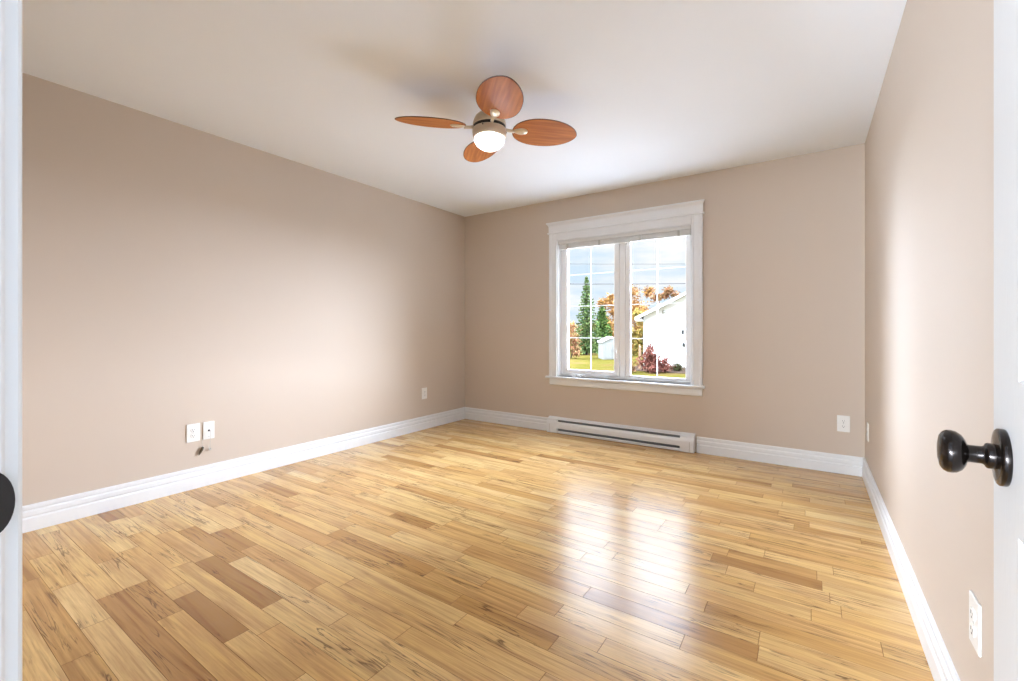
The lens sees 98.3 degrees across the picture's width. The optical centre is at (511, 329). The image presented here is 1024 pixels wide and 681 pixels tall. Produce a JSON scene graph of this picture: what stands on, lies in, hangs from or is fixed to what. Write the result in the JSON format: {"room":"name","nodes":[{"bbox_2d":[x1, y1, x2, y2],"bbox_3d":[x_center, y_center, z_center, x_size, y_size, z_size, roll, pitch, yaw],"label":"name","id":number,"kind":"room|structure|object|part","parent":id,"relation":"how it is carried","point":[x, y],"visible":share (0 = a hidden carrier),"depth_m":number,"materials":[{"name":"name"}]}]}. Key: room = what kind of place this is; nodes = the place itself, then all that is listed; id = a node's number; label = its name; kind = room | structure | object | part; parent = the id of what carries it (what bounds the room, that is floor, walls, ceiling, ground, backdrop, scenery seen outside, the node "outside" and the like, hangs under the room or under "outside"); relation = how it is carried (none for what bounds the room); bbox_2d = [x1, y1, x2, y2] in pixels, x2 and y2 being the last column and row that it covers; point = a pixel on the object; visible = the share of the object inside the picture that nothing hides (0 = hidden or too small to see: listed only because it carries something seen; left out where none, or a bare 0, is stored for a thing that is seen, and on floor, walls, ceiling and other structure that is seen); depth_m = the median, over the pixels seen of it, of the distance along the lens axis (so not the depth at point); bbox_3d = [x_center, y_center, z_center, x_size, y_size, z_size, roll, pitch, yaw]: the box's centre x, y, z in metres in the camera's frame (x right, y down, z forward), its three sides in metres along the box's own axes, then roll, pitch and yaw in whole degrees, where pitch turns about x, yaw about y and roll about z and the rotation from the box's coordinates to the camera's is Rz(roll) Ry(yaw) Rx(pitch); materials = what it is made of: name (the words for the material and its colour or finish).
{"room":"empty bedroom","nodes":[
{"label":"empty bedroom","id":0,"kind":"room"},
{"bbox_2d":[22,73,464,505],"bbox_3d":[-1.757,-0.114,3.742,0.160,2.500,4.336,0,0,34],"label":"wall","id":1,"kind":"structure","parent":0,"point":[175,276],"depth_m":3.05,"materials":[{"name":"beige paint"}]},
{"bbox_2d":[186,423,199,442],"bbox_3d":[-2.156,0.699,2.997,0.010,0.122,0.078,0,0,34],"label":"wall outlet","id":2,"kind":"object","parent":1,"relation":"attached to","point":[192,430],"visible":1,"depth_m":2.99,"materials":[{"name":"plastic"}]},
{"bbox_2d":[203,421,213,439],"bbox_3d":[-2.102,0.699,3.073,0.015,0.120,0.070,0,0,34],"label":"cable jack plate","id":3,"kind":"object","parent":1,"relation":"attached to","point":[207,426],"visible":1,"depth_m":3.07,"materials":[{"name":"plastic"}]},
{"bbox_2d":[22,407,464,532],"bbox_3d":[-1.694,1.007,3.676,0.018,0.140,4.055,0,0,34],"label":"baseboard","id":4,"kind":"structure","parent":1,"relation":"attached to","point":[40,515],"depth_m":3.03,"materials":[{"name":"white paint"}]},
{"bbox_2d":[422,387,426,398],"bbox_3d":[-0.947,0.690,4.794,0.010,0.122,0.078,0,0,34],"label":"wall outlet","id":5,"kind":"object","parent":1,"relation":"attached to","point":[424,390],"visible":1,"depth_m":4.79,"materials":[{"name":"plastic"}]},
{"bbox_2d":[22,0,906,216],"bbox_3d":[-0.115,-1.424,2.636,4.120,0.120,4.336,0,0,34],"label":"ceiling","id":6,"kind":"structure","parent":0,"point":[650,91],"depth_m":2.35,"materials":[{"name":"paint"}]},
{"bbox_2d":[395,75,576,161],"bbox_3d":[-0.133,-1.210,2.609,0.812,0.308,0.812,0,0,34],"label":"ceiling fan","id":7,"kind":"object","parent":6,"relation":"hanging from","point":[499,98],"visible":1,"depth_m":2.54,"materials":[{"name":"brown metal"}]},
{"bbox_3d":[-0.465,-1.188,2.538,0.402,0.006,0.244,0,13,-12],"label":"blade","id":8,"kind":"part","parent":7,"relation":"part of","materials":[{"name":"brown wood"}]},
{"bbox_3d":[-0.204,-1.188,2.940,0.244,0.006,0.402,-13,3,-12],"label":"blade","id":9,"kind":"part","parent":7,"relation":"part of","materials":[{"name":"brown wood"}]},
{"bbox_3d":[-0.133,-1.094,2.609,0.177,0.076,0.177,0,0,34],"label":"lamp shade","id":10,"kind":"part","parent":7,"relation":"part of","materials":[{"name":"white glass"}]},
{"bbox_3d":[-0.062,-1.188,2.277,0.244,0.006,0.402,13,-3,-12],"label":"blade","id":11,"kind":"part","parent":7,"relation":"part of","materials":[{"name":"brown wood"}]},
{"bbox_3d":[0.199,-1.188,2.680,0.402,0.006,0.244,0,-13,-12],"label":"blade","id":12,"kind":"part","parent":7,"relation":"part of","materials":[{"name":"brown wood"}]},
{"bbox_2d":[22,419,933,680],"bbox_3d":[-0.159,1.106,2.570,3.800,0.060,4.176,0,0,34],"label":"floor","id":13,"kind":"structure","parent":0,"point":[465,549],"depth_m":1.95,"materials":[{"name":"brown wood"}]},
{"bbox_2d":[547,416,694,452],"bbox_3d":[0.988,0.994,4.272,1.460,0.159,0.069,0,0,34],"label":"baseboard heater","id":14,"kind":"object","parent":13,"relation":"on","point":[657,438],"visible":1,"depth_m":4.20,"materials":[{"name":"metal"}]},
{"bbox_3d":[0.975,0.992,4.253,1.224,0.070,0.017,0,0,34],"label":"panel","id":15,"kind":"part","parent":14,"relation":"part of","materials":[{"name":"metal"}]},
{"bbox_2d":[465,143,864,457],"bbox_3d":[1.051,-0.114,4.368,3.800,2.500,0.160,0,0,34],"label":"wall","id":16,"kind":"structure","parent":0,"point":[784,238],"depth_m":3.70,"materials":[{"name":"beige paint"}]},
{"bbox_2d":[465,407,547,430],"bbox_3d":[-0.090,1.007,5.029,1.169,0.140,0.018,0,0,34],"label":"baseboard","id":17,"kind":"structure","parent":16,"relation":"attached to","point":[506,418],"depth_m":5.00,"materials":[{"name":"white paint"}]},
{"bbox_2d":[545,199,704,395],"bbox_3d":[1.053,-0.271,4.326,1.577,1.705,0.178,0,0,34],"label":"window","id":18,"kind":"structure","parent":16,"relation":"in","point":[688,213],"depth_m":4.31,"materials":[{"name":"white paint"}]},
{"bbox_3d":[0.432,-0.259,4.677,0.088,1.500,0.020,0,0,34],"label":"casing","id":19,"kind":"part","parent":18,"relation":"part of","materials":[{"name":"white paint"}]},
{"bbox_2d":[568,247,613,369],"bbox_3d":[0.809,-0.226,4.536,0.512,1.285,0.006,0,0,34],"label":"grille","id":20,"kind":"object","parent":18,"relation":"attached to","point":[590,273],"depth_m":4.55,"materials":[{"name":"white plastic"}]},
{"bbox_3d":[0.805,-0.219,4.534,0.624,1.375,0.044,0,0,34],"label":"sash","id":21,"kind":"part","parent":18,"relation":"part of","materials":[{"name":"white plastic"}]},
{"bbox_2d":[558,225,690,249],"bbox_3d":[1.046,-0.880,4.306,1.326,0.086,0.044,0,0,34],"label":"window blind","id":22,"kind":"object","parent":18,"relation":"attached to","point":[684,230],"visible":0.98,"depth_m":4.25,"materials":[{"name":"white plastic"}]},
{"bbox_3d":[1.046,-0.846,4.306,1.312,0.014,0.026,0,0,34],"label":"rail","id":23,"kind":"part","parent":22,"relation":"part of","materials":[{"name":"white plastic"}]},
{"bbox_3d":[1.029,-0.970,4.279,1.344,0.077,0.013,0,0,34],"label":"head casing","id":24,"kind":"part","parent":18,"relation":"part of","materials":[{"name":"white paint"}]},
{"bbox_3d":[1.020,-1.104,4.267,1.565,0.040,0.043,0,0,34],"label":"crown moulding","id":25,"kind":"part","parent":18,"relation":"part of","materials":[{"name":"white paint"}]},
{"bbox_3d":[1.087,-0.216,4.366,1.328,1.415,0.074,0,0,34],"label":"frame","id":26,"kind":"part","parent":18,"relation":"part of","materials":[{"name":"white plastic"}]},
{"bbox_3d":[1.366,-0.219,4.159,0.604,1.377,0.036,0,0,34],"label":"fixed light frame","id":27,"kind":"part","parent":18,"relation":"part of","materials":[{"name":"white plastic"}]},
{"bbox_2d":[631,239,685,376],"bbox_3d":[1.368,-0.212,4.160,0.509,1.313,0.006,0,0,34],"label":"grille","id":28,"kind":"object","parent":18,"relation":"attached to","point":[656,268],"depth_m":4.16,"materials":[{"name":"white plastic"}]},
{"bbox_3d":[1.621,-0.259,3.876,0.088,1.500,0.020,0,0,34],"label":"casing","id":29,"kind":"part","parent":18,"relation":"part of","materials":[{"name":"white paint"}]},
{"bbox_2d":[696,436,863,476],"bbox_3d":[2.098,1.007,3.557,1.157,0.140,0.018,0,0,34],"label":"baseboard","id":30,"kind":"structure","parent":16,"relation":"attached to","point":[814,460],"depth_m":3.51,"materials":[{"name":"white paint"}]},
{"bbox_2d":[837,415,849,431],"bbox_3d":[2.476,0.703,3.308,0.078,0.122,0.010,0,0,34],"label":"wall outlet","id":31,"kind":"object","parent":16,"relation":"attached to","point":[843,422],"visible":1,"depth_m":3.31,"materials":[{"name":"plastic"}]},
{"bbox_2d":[865,0,993,680],"bbox_3d":[1.528,-0.114,1.531,0.160,2.500,4.336,0,0,34],"label":"wall","id":32,"kind":"structure","parent":0,"point":[929,143],"depth_m":1.42,"materials":[{"name":"beige paint"}]},
{"bbox_2d":[866,422,868,441],"bbox_3d":[2.453,0.705,3.056,0.010,0.122,0.078,0,0,34],"label":"wall outlet","id":33,"kind":"object","parent":32,"relation":"attached to","point":[867,427],"visible":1,"depth_m":3.04,"materials":[{"name":"plastic"}]},
{"bbox_3d":[2.454,0.705,3.055,0.006,0.122,0.078,0,0,34],"label":"plate","id":34,"kind":"part","parent":33,"relation":"part of","materials":[{"name":"plastic"}]},
{"bbox_2d":[862,458,959,680],"bbox_3d":[1.443,1.007,1.564,0.018,0.140,4.055,0,0,34],"label":"baseboard","id":35,"kind":"structure","parent":32,"relation":"attached to","point":[942,668],"depth_m":1.64,"materials":[{"name":"white paint"}]},
{"bbox_2d":[969,590,981,657],"bbox_3d":[1.114,0.706,1.068,0.010,0.122,0.078,0,0,34],"label":"wall outlet","id":36,"kind":"object","parent":32,"relation":"attached to","point":[975,609],"visible":1,"depth_m":1.05,"materials":[{"name":"plastic"}]},
{"bbox_2d":[970,607,975,620],"bbox_3d":[1.112,0.687,1.069,0.004,0.025,0.033,0,0,34],"label":"receptacle","id":37,"kind":"object","parent":36,"relation":"attached to","point":[972,609],"depth_m":1.06,"materials":[{"name":"plastic"}]},
{"bbox_2d":[970,623,975,637],"bbox_3d":[1.112,0.726,1.069,0.004,0.025,0.033,0,0,34],"label":"receptacle","id":38,"kind":"object","parent":36,"relation":"attached to","point":[972,625],"depth_m":1.06,"materials":[{"name":"plastic"}]},
{"bbox_3d":[-1.291,-0.114,0.888,3.800,2.500,0.121,0,0,34],"label":"wall","id":39,"kind":"structure","parent":0,"visible":0},
{"bbox_2d":[0,0,21,680],"bbox_3d":[-0.515,0.051,0.376,0.078,2.050,0.139,0,0,34],"label":"door","id":40,"kind":"structure","parent":39,"relation":"attached to","point":[10,10],"depth_m":0.41,"materials":[{"name":"white paint"}]},
{"bbox_3d":[-0.466,0.154,0.381,0.002,0.059,0.052,0,0,34],"label":"strike plate","id":41,"kind":"part","parent":40,"relation":"part of","materials":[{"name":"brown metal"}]},
{"bbox_2d":[937,0,1023,680],"bbox_3d":[0.382,0.055,0.286,0.094,2.018,0.740,0,0,38],"label":"door","id":42,"kind":"structure","parent":39,"relation":"in","point":[1004,455],"depth_m":0.52,"materials":[{"name":"white paint"}]},
{"label":"outside","id":43,"kind":"structure","parent":0,"visible":0},
{"bbox_2d":[632,283,685,283],"bbox_3d":[8.547,-2.789,19.862,61.859,1.503,0.036,0,0,1],"label":"overhead cable","id":44,"kind":"object","parent":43,"point":[632,283],"visible":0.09,"depth_m":19.89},
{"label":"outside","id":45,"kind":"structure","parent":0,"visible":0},
{"bbox_2d":[633,365,685,373],"bbox_3d":[11.065,2.359,24.858,9.800,0.030,3.800,0,0,34],"label":"bed","id":46,"kind":"object","parent":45,"point":[682,371],"visible":0.15,"depth_m":25.36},
{"bbox_2d":[639,345,640,368],"bbox_3d":[7.604,1.656,26.343,0.150,1.440,0.143,0,0,34],"label":"wooden post","id":47,"kind":"object","parent":46,"relation":"on","point":[639,345],"visible":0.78,"depth_m":26.29,"materials":[{"name":"brown wood"}]},
{"bbox_2d":[670,363,684,370],"bbox_3d":[9.267,2.150,25.053,1.062,0.566,0.714,0,0,34],"label":"shrub","id":48,"kind":"object","parent":46,"relation":"on","point":[678,367],"visible":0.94,"depth_m":24.97,"materials":[{"name":"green plant"}]},
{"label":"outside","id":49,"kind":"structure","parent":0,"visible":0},
{"bbox_2d":[569,340,685,377],"bbox_3d":[16.751,2.376,24.888,150.000,0.001,120.000,0,0,34],"label":"lawn","id":50,"kind":"structure","parent":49,"point":[582,362],"depth_m":30.11,"materials":[{"name":"plant"}]},
{"bbox_2d":[569,321,581,345],"bbox_3d":[6.588,0.857,51.794,4.465,4.718,4.460,0,0,-9],"label":"thicket","id":51,"kind":"object","parent":50,"relation":"on","point":[573,322],"visible":0.02,"depth_m":51.75,"materials":[{"name":"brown plant"}]},
{"bbox_2d":[569,323,582,357],"bbox_3d":[5.000,0.850,36.649,2.205,3.177,2.314,0,0,34],"label":"bush","id":52,"kind":"object","parent":50,"relation":"on","point":[573,344],"visible":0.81,"depth_m":36.29,"materials":[{"name":"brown plant"}]},
{"bbox_2d":[575,276,600,354],"bbox_3d":[6.936,-1.360,41.913,3.268,7.481,3.192,0,0,34],"label":"spruce tree","id":53,"kind":"object","parent":50,"relation":"on","point":[585,349],"visible":0.79,"depth_m":41.69,"materials":[{"name":"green plant"}]},
{"bbox_2d":[594,306,612,350],"bbox_3d":[9.232,0.009,45.133,2.910,5.059,2.719,0,0,15],"label":"cedar tree","id":54,"kind":"object","parent":50,"relation":"on","point":[602,323],"visible":0.5,"depth_m":44.76,"materials":[{"name":"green plant"}]},
{"bbox_2d":[596,292,613,336],"bbox_3d":[11.708,-0.567,49.413,3.978,7.033,5.211,0,0,34],"label":"autumn tree","id":55,"kind":"object","parent":50,"relation":"on","point":[608,300],"visible":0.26,"depth_m":48.59,"materials":[{"name":"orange plant"}]},
{"bbox_2d":[597,336,613,358],"bbox_3d":[7.966,1.471,36.104,1.700,1.810,2.000,0,0,0],"label":"garden shed","id":56,"kind":"object","parent":50,"relation":"on","point":[605,346],"visible":0.78,"depth_m":35.21,"materials":[{"name":"white wood"}]},
{"bbox_3d":[7.707,1.706,35.189,0.500,1.220,0.030,0,0,0],"label":"door","id":57,"kind":"part","parent":56,"relation":"part of","materials":[{"name":"white wood"}]},
{"bbox_3d":[8.227,1.706,35.189,0.500,1.220,0.030,0,0,0],"label":"door","id":58,"kind":"part","parent":56,"relation":"part of","materials":[{"name":"white wood"}]},
{"bbox_2d":[612,284,655,348],"bbox_3d":[15.699,-1.219,56.641,6.543,9.638,6.798,0,0,34],"label":"autumn tree","id":59,"kind":"object","parent":50,"relation":"on","point":[647,292],"visible":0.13,"depth_m":56.14,"materials":[{"name":"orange plant"}]},
{"bbox_2d":[632,307,646,355],"bbox_3d":[11.867,0.393,39.911,2.897,4.937,3.915,0,0,-21],"label":"autumn tree","id":60,"kind":"object","parent":50,"relation":"on","point":[639,332],"visible":0.48,"depth_m":40.11,"materials":[{"name":"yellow plant"}]},
{"bbox_2d":[634,343,675,373],"bbox_3d":[7.938,1.697,24.549,2.297,1.913,1.948,0,0,-29],"label":"bush","id":61,"kind":"object","parent":50,"relation":"on","point":[649,361],"visible":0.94,"depth_m":24.11,"materials":[{"name":"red plant"}]},
{"bbox_2d":[635,292,685,366],"bbox_3d":[14.810,-0.400,30.082,9.860,5.552,9.890,0,0,34],"label":"house","id":62,"kind":"structure","parent":50,"relation":"on","point":[671,317],"depth_m":27.96,"materials":[{"name":"white"}]},
{"bbox_2d":[647,285,680,309],"bbox_3d":[16.519,-1.177,48.323,4.199,7.151,3.946,0,0,-10],"label":"autumn tree","id":63,"kind":"object","parent":50,"relation":"on","point":[669,290],"visible":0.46,"depth_m":47.85,"materials":[{"name":"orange plant"}]}
]}

